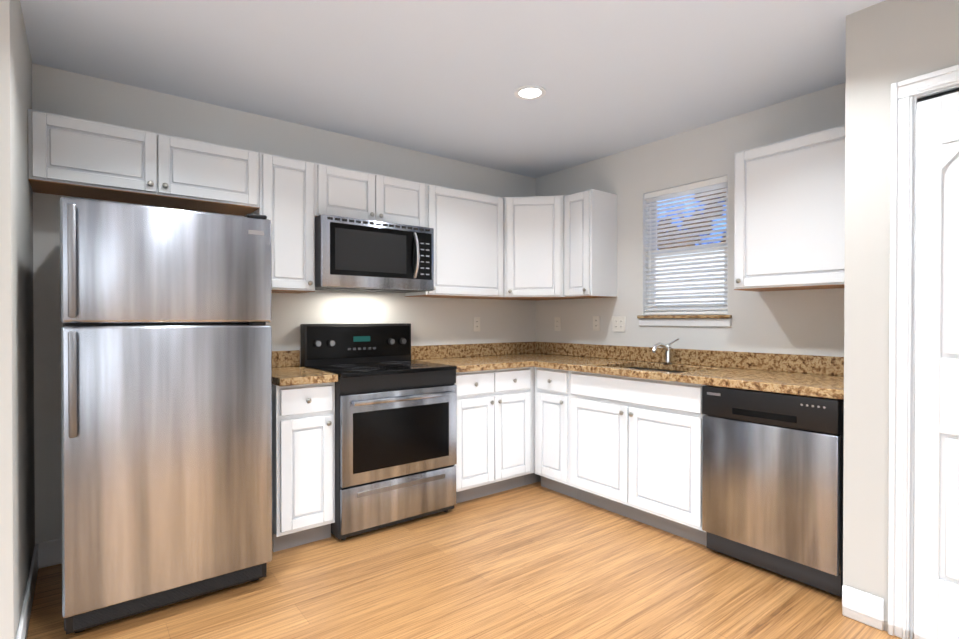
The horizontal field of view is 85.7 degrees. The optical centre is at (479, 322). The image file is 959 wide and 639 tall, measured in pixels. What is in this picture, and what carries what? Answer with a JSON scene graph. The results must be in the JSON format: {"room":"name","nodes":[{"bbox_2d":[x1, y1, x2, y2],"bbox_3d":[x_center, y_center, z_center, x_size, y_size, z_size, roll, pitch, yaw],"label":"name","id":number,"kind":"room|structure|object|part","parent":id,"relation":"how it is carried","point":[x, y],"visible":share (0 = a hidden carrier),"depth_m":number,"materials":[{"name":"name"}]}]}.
{"room":"kitchen","nodes":[
{"label":"kitchen","id":0,"kind":"room"},
{"bbox_2d":[0,0,34,638],"bbox_3d":[-2.774,-0.021,1.445,2.265,2.440,1.100,0,1,-38],"label":"wall","id":1,"kind":"structure","parent":0,"point":[17,503],"depth_m":1.81,"materials":[{"name":"grey paint"}]},
{"bbox_2d":[16,544,37,638],"bbox_3d":[-1.837,1.132,2.104,0.012,0.125,0.986,0,1,-38],"label":"baseboard","id":2,"kind":"structure","parent":1,"relation":"attached to","point":[23,626],"depth_m":2.07,"materials":[{"name":"white wood"}]},
{"bbox_2d":[32,63,535,543],"bbox_3d":[-0.822,-0.036,3.581,3.435,2.440,0.100,0,1,-38],"label":"wall","id":3,"kind":"structure","parent":0,"point":[439,321],"depth_m":3.13,"materials":[{"name":"white paint"}]},
{"bbox_2d":[35,538,61,568],"bbox_3d":[-1.766,1.127,2.790,0.958,0.125,0.012,0,1,-38],"label":"baseboard","id":4,"kind":"structure","parent":3,"relation":"attached to","point":[49,552],"depth_m":2.52,"materials":[{"name":"white"}]},
{"bbox_2d":[28,109,258,215],"bbox_3d":[-1.667,-0.784,2.650,0.961,0.310,0.330,0,1,-38],"label":"upper cabinet","id":5,"kind":"object","parent":3,"relation":"attached to","point":[76,157],"visible":1,"depth_m":2.51,"materials":[{"name":"white wood"}]},
{"bbox_2d":[251,152,314,293],"bbox_3d":[-1.163,-0.562,3.040,0.308,0.760,0.330,0,1,-38],"label":"upper cabinet","id":6,"kind":"object","parent":3,"relation":"attached to","point":[287,196],"visible":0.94,"depth_m":2.94,"materials":[{"name":"white wood"}]},
{"bbox_2d":[315,162,425,226],"bbox_3d":[-0.739,-0.787,3.365,0.760,0.316,0.330,0,1,-38],"label":"upper cabinet","id":7,"kind":"object","parent":3,"relation":"attached to","point":[347,192],"visible":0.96,"depth_m":3.23,"materials":[{"name":"white wood"}]},
{"bbox_2d":[315,214,433,292],"bbox_3d":[-0.702,-0.416,3.320,0.756,0.417,0.451,0,1,-38],"label":"microwave","id":8,"kind":"object","parent":7,"relation":"attached to","point":[355,254],"visible":1,"depth_m":3.15,"materials":[{"name":"silver metal"}]},
{"bbox_2d":[405,183,502,298],"bbox_3d":[-0.165,-0.568,3.809,0.684,0.760,0.330,0,1,-38],"label":"upper cabinet","id":9,"kind":"object","parent":3,"relation":"attached to","point":[467,226],"visible":0.62,"depth_m":3.69,"materials":[{"name":"white wood"}]},
{"bbox_2d":[473,317,479,331],"bbox_3d":[-0.022,0.014,4.129,0.070,0.114,0.007,0,1,-38],"label":"electrical outlet","id":10,"kind":"object","parent":3,"relation":"attached to","point":[476,324],"visible":1,"depth_m":4.12,"materials":[{"name":"white plastic"}]},
{"bbox_2d":[20,0,884,177],"bbox_3d":[-0.141,-1.286,0.751,5.800,0.100,5.400,0,1,-38],"label":"ceiling","id":11,"kind":"structure","parent":0,"point":[444,78],"depth_m":2.47,"materials":[{"name":"white paint"}]},
{"bbox_2d":[514,85,545,99],"bbox_3d":[0.275,-1.247,2.801,0.170,0.007,0.170,0,1,-38],"label":"recessed light","id":12,"kind":"object","parent":11,"relation":"in","point":[530,92],"visible":1,"depth_m":2.80,"materials":[{"name":"white"}]},
{"bbox_2d":[26,481,901,638],"bbox_3d":[-0.141,1.254,0.769,5.800,0.100,5.400,0,1,-38],"label":"floor","id":13,"kind":"structure","parent":0,"point":[536,560],"depth_m":2.29,"materials":[{"name":"brown wood"}]},
{"bbox_2d":[60,196,271,634],"bbox_3d":[-1.448,0.356,2.389,0.740,1.672,0.812,0,1,-38],"label":"refrigerator","id":14,"kind":"object","parent":13,"relation":"on","point":[166,405],"visible":1,"depth_m":2.06,"materials":[{"name":"silver metal"}]},
{"bbox_2d":[272,382,334,551],"bbox_3d":[-1.073,0.753,2.933,0.308,0.870,0.625,0,1,-38],"label":"base cabinet","id":15,"kind":"object","parent":13,"relation":"on","point":[303,464],"visible":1,"depth_m":2.70,"materials":[{"name":"white wood"}]},
{"bbox_2d":[272,350,337,385],"bbox_3d":[-1.071,0.246,2.926,0.308,0.140,0.633,0,1,-38],"label":"countertop","id":16,"kind":"structure","parent":15,"relation":"on","point":[288,369],"depth_m":2.82,"materials":[{"name":"stone"}]},
{"bbox_2d":[300,323,456,539],"bbox_3d":[-0.618,0.597,3.219,0.756,1.178,0.705,0,1,-38],"label":"range","id":17,"kind":"object","parent":13,"relation":"on","point":[395,433],"visible":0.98,"depth_m":3.01,"materials":[{"name":"silver metal"}]},
{"bbox_2d":[454,367,530,503],"bbox_3d":[-0.071,0.748,3.705,0.694,0.870,0.625,0,1,-38],"label":"base cabinet","id":18,"kind":"object","parent":13,"relation":"on","point":[493,431],"visible":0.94,"depth_m":3.48,"materials":[{"name":"white wood"}]},
{"bbox_2d":[411,342,530,372],"bbox_3d":[-0.082,0.241,3.688,0.660,0.140,0.633,0,1,-38],"label":"countertop","id":19,"kind":"structure","parent":18,"relation":"on","point":[483,356],"depth_m":3.89,"materials":[{"name":"stone"}]},
{"bbox_2d":[525,367,540,484],"bbox_3d":[0.428,0.745,4.118,0.598,0.870,0.580,0,1,-38],"label":"base cabinet","id":20,"kind":"object","parent":13,"relation":"on","point":[532,477],"visible":0.18,"depth_m":3.72,"materials":[{"name":"white wood"}]},
{"bbox_2d":[527,341,562,344],"bbox_3d":[0.429,0.238,4.081,0.390,0.140,0.633,0,1,-38],"label":"countertop","id":21,"kind":"structure","parent":20,"relation":"on","point":[528,343],"depth_m":4.42,"materials":[{"name":"stone"}]},
{"bbox_2d":[535,367,575,498],"bbox_3d":[0.711,0.748,3.733,0.625,0.870,0.336,0,1,-38],"label":"base cabinet","id":22,"kind":"object","parent":13,"relation":"on","point":[553,433],"depth_m":3.54,"materials":[{"name":"white wood"}]},
{"bbox_3d":[0.631,0.747,3.873,0.580,0.870,0.016,0,1,-38],"label":"base cabinet filler panel","id":23,"kind":"part","parent":22,"relation":"part of","materials":[{"name":"white wood"}]},
{"bbox_2d":[570,367,706,545],"bbox_3d":[1.102,0.751,3.226,0.625,0.870,0.940,0,1,-38],"label":"base cabinet","id":24,"kind":"object","parent":13,"relation":"on","point":[636,449],"visible":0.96,"depth_m":3.00,"materials":[{"name":"white wood"}]},
{"bbox_2d":[515,342,843,399],"bbox_3d":[1.008,0.244,3.335,0.636,0.140,2.523,0,1,-38],"label":"countertop","id":25,"kind":"structure","parent":24,"relation":"on","point":[812,375],"depth_m":3.02,"materials":[{"name":"stone"}]},
{"bbox_2d":[630,368,681,372],"bbox_3d":[1.087,0.402,3.225,0.454,0.168,0.624,0,1,-38],"label":"sink","id":26,"kind":"object","parent":25,"relation":"in","point":[656,370],"visible":0.02,"depth_m":3.46,"materials":[{"name":"metal"}]},
{"bbox_2d":[652,338,678,363],"bbox_3d":[1.205,0.185,3.366,0.202,0.174,0.101,0,1,-38],"label":"faucet","id":27,"kind":"object","parent":25,"relation":"on","point":[667,349],"visible":1,"depth_m":3.40,"materials":[{"name":"silver metal"}]},
{"bbox_2d":[702,385,843,596],"bbox_3d":[1.570,0.757,2.606,0.620,0.868,0.603,0,1,-38],"label":"dishwasher","id":28,"kind":"object","parent":13,"relation":"on","point":[772,480],"visible":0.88,"depth_m":2.38,"materials":[{"name":"silver metal"}]},
{"bbox_2d":[535,83,844,356],"bbox_3d":[2.117,-0.028,2.500,0.100,2.440,5.200,0,1,-38],"label":"wall","id":29,"kind":"structure","parent":0,"point":[804,322],"depth_m":3.31,"materials":[{"name":"white paint"}]},
{"bbox_2d":[489,195,587,300],"bbox_3d":[0.432,-0.570,4.091,0.617,0.760,0.611,0,1,-38],"label":"upper cabinet","id":30,"kind":"object","parent":29,"relation":"attached to","point":[533,248],"visible":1,"depth_m":3.87,"materials":[{"name":"white wood"}]},
{"bbox_2d":[555,317,560,330],"bbox_3d":[0.651,0.012,4.312,0.007,0.114,0.070,0,1,-38],"label":"electrical outlet","id":31,"kind":"object","parent":29,"relation":"attached to","point":[557,323],"visible":1,"depth_m":4.30,"materials":[{"name":"white plastic"}]},
{"bbox_2d":[564,189,616,297],"bbox_3d":[0.811,-0.568,3.834,0.330,0.760,0.260,0,1,-38],"label":"upper cabinet","id":32,"kind":"object","parent":29,"relation":"attached to","point":[590,243],"visible":1,"depth_m":3.74,"materials":[{"name":"white wood"}]},
{"bbox_2d":[593,316,599,330],"bbox_3d":[0.902,0.006,3.988,0.007,0.114,0.070,0,1,-38],"label":"electrical outlet","id":33,"kind":"object","parent":29,"relation":"attached to","point":[596,323],"visible":1,"depth_m":3.98,"materials":[{"name":"white plastic"}]},
{"bbox_2d":[612,317,624,331],"bbox_3d":[1.030,0.012,3.821,0.007,0.114,0.115,0,1,-38],"label":"electrical outlet","id":34,"kind":"object","parent":29,"relation":"attached to","point":[618,324],"visible":1,"depth_m":3.82,"materials":[{"name":"white plastic"}]},
{"bbox_2d":[637,174,731,326],"bbox_3d":[1.370,-0.445,3.441,0.130,0.939,0.662,0,1,-38],"label":"window","id":35,"kind":"structure","parent":29,"relation":"in","point":[692,322],"depth_m":3.48,"materials":[{"name":"white"}]},
{"bbox_2d":[644,176,727,314],"bbox_3d":[1.362,-0.481,3.435,0.053,0.854,0.594,0,1,-38],"label":"window blinds","id":36,"kind":"object","parent":35,"relation":"attached to","point":[703,186],"visible":0.92,"depth_m":3.42,"materials":[{"name":"white plastic"}]},
{"bbox_2d":[734,125,844,291],"bbox_3d":[1.702,-0.560,2.679,0.330,0.760,0.645,0,1,-38],"label":"upper cabinet","id":37,"kind":"object","parent":29,"relation":"attached to","point":[789,214],"visible":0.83,"depth_m":2.62,"materials":[{"name":"white wood"}]},
{"bbox_2d":[843,0,958,631],"bbox_3d":[2.343,-0.018,1.079,0.100,2.440,2.673,0,1,-38],"label":"wall","id":38,"kind":"structure","parent":0,"point":[889,43],"depth_m":2.03,"materials":[{"name":"grey paint"}]},
{"bbox_2d":[842,585,883,630],"bbox_3d":[1.524,1.132,2.057,0.012,0.125,0.138,0,1,-38],"label":"baseboard","id":39,"kind":"structure","parent":38,"relation":"attached to","point":[863,607],"depth_m":2.05,"materials":[{"name":"white wood"}]},
{"bbox_2d":[888,64,958,638],"bbox_3d":[1.890,0.144,1.651,0.119,2.107,0.914,0,1,-38],"label":"door frame","id":40,"kind":"structure","parent":38,"relation":"attached to","point":[907,95],"depth_m":1.95,"materials":[{"name":"white wood"}]},
{"bbox_2d":[913,91,958,638],"bbox_3d":[1.837,0.194,1.611,0.083,2.009,0.756,0,1,-38],"label":"bifold closet door","id":41,"kind":"structure","parent":38,"relation":"in","point":[936,533],"depth_m":1.86,"materials":[{"name":"white wood"}]},
{"label":"outside","id":42,"kind":"structure","parent":0,"visible":0},
{"bbox_2d":[656,188,725,305],"bbox_3d":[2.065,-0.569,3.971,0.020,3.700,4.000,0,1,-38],"label":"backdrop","id":43,"kind":"structure","parent":42,"point":[715,303],"depth_m":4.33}
]}

